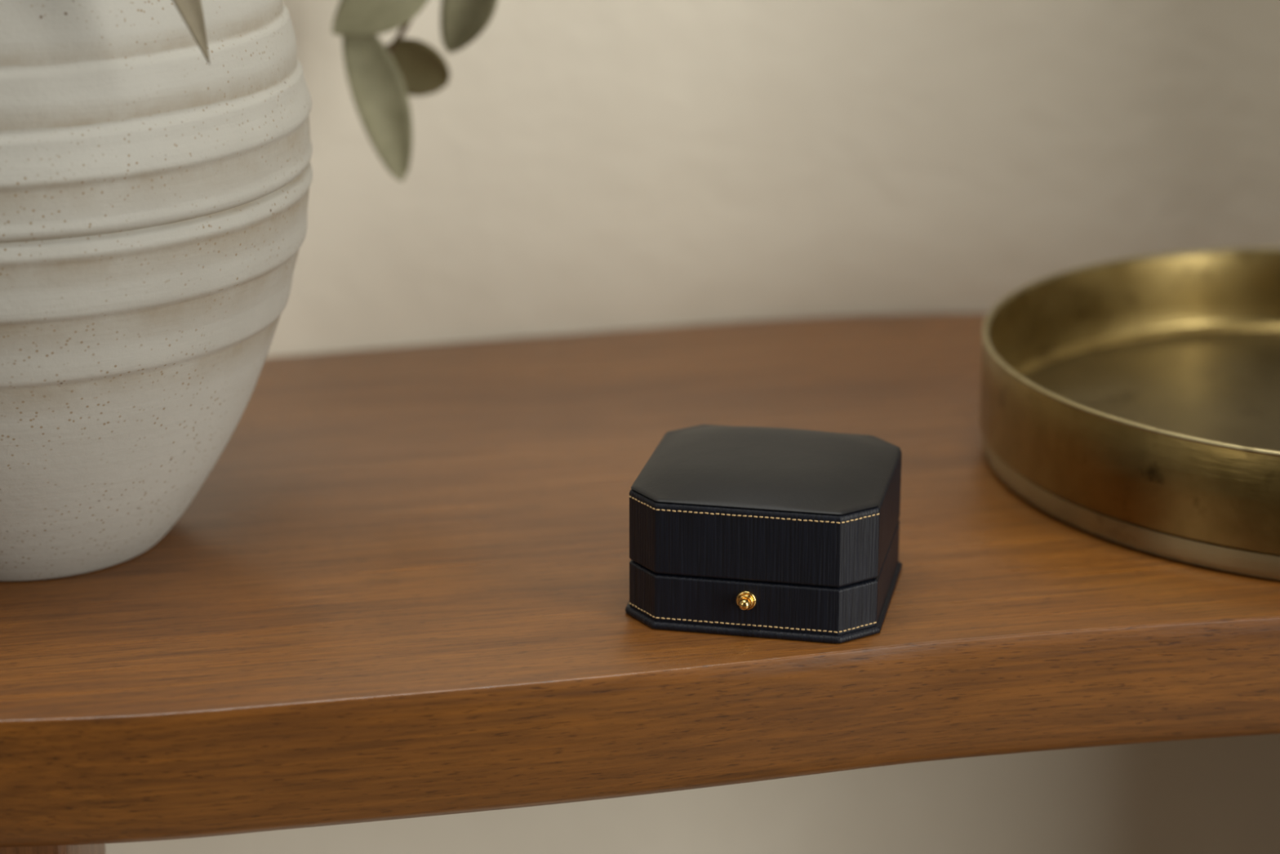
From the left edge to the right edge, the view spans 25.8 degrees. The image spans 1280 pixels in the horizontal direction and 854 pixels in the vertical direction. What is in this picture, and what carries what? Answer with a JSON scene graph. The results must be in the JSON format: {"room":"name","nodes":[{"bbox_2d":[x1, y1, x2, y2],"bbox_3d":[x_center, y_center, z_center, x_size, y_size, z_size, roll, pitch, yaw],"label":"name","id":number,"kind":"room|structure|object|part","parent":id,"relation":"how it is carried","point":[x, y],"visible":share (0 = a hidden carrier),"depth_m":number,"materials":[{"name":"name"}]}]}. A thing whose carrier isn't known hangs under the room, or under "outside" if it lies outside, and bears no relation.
{"room":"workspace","nodes":[
{"label":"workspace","id":0,"kind":"room"},
{"bbox_2d":[105,0,1279,853],"bbox_3d":[-0.592,-0.355,0.759,2.089,2.250,0.175,-3,19,-10],"label":"wall","id":1,"kind":"structure","parent":0,"point":[579,166],"depth_m":0.98,"materials":[{"name":"paint"}]},
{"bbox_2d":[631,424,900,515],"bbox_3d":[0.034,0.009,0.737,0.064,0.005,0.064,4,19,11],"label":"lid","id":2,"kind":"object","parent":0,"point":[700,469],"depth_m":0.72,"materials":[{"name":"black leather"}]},
{"bbox_3d":[0.100,1.107,-0.004,4.600,0.050,3.300,0,18,0],"label":"floor","id":3,"kind":"structure","parent":0,"visible":0},
{"bbox_2d":[0,313,1279,853],"bbox_3d":[0.025,0.368,0.962,0.709,0.750,0.308,-3,19,-10],"label":"console table","id":4,"kind":"object","parent":3,"relation":"on","point":[397,587],"visible":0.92,"depth_m":0.73,"materials":[{"name":"brown wood"}]},
{"bbox_3d":[-0.173,0.425,0.848,0.052,0.712,0.052,0,18,0],"label":"leg","id":5,"kind":"part","parent":4,"relation":"part of","materials":[{"name":"brown wood"}]},
{"bbox_2d":[0,0,312,581],"bbox_3d":[-0.171,-0.089,0.749,0.164,0.253,0.164,12,22,32],"label":"vase","id":6,"kind":"object","parent":4,"relation":"on","point":[154,194],"visible":0.99,"depth_m":0.70,"materials":[{"name":"white ceramic"}]},
{"bbox_2d":[172,0,209,64],"bbox_3d":[-0.156,-0.103,0.693,0.064,0.289,0.118,-10,21,-27],"label":"branch","id":7,"kind":"object","parent":6,"relation":"in","point":[191,11],"visible":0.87,"depth_m":0.66,"materials":[{"name":"green plant"}]},
{"bbox_2d":[331,0,497,182],"bbox_3d":[-0.126,-0.149,0.819,0.081,0.297,0.198,16,24,40],"label":"leaves","id":8,"kind":"object","parent":6,"relation":"in","point":[381,78],"visible":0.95,"depth_m":0.88,"materials":[{"name":"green plant"}]},
{"bbox_3d":[-0.121,-0.138,0.812,0.017,0.281,0.173,13,22,33],"label":"stem","id":9,"kind":"part","parent":8,"relation":"part of","materials":[{"name":"green plant"}]},
{"bbox_2d":[625,424,902,643],"bbox_3d":[0.034,0.025,0.740,0.067,0.040,0.070,4,19,11],"label":"box","id":10,"kind":"object","parent":4,"relation":"on","point":[780,533],"visible":1,"depth_m":0.71,"materials":[{"name":"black leather"}]},
{"bbox_3d":[0.034,0.020,0.740,0.065,0.019,0.064,4,19,11],"label":"lid","id":11,"kind":"part","parent":10,"relation":"part of","materials":[{"name":"black leather"}]},
{"bbox_2d":[979,247,1279,580],"bbox_3d":[0.216,-0.008,0.844,0.226,0.038,0.226,-1,18,-4],"label":"brass tray","id":12,"kind":"object","parent":4,"relation":"on","point":[1134,402],"visible":1,"depth_m":0.86,"materials":[{"name":"gold metal"}]},
{"bbox_3d":[0.216,0.002,0.847,0.217,0.002,0.217,-11,21,-31],"label":"plate","id":13,"kind":"part","parent":12,"relation":"part of","materials":[{"name":"gold metal"}]}
]}

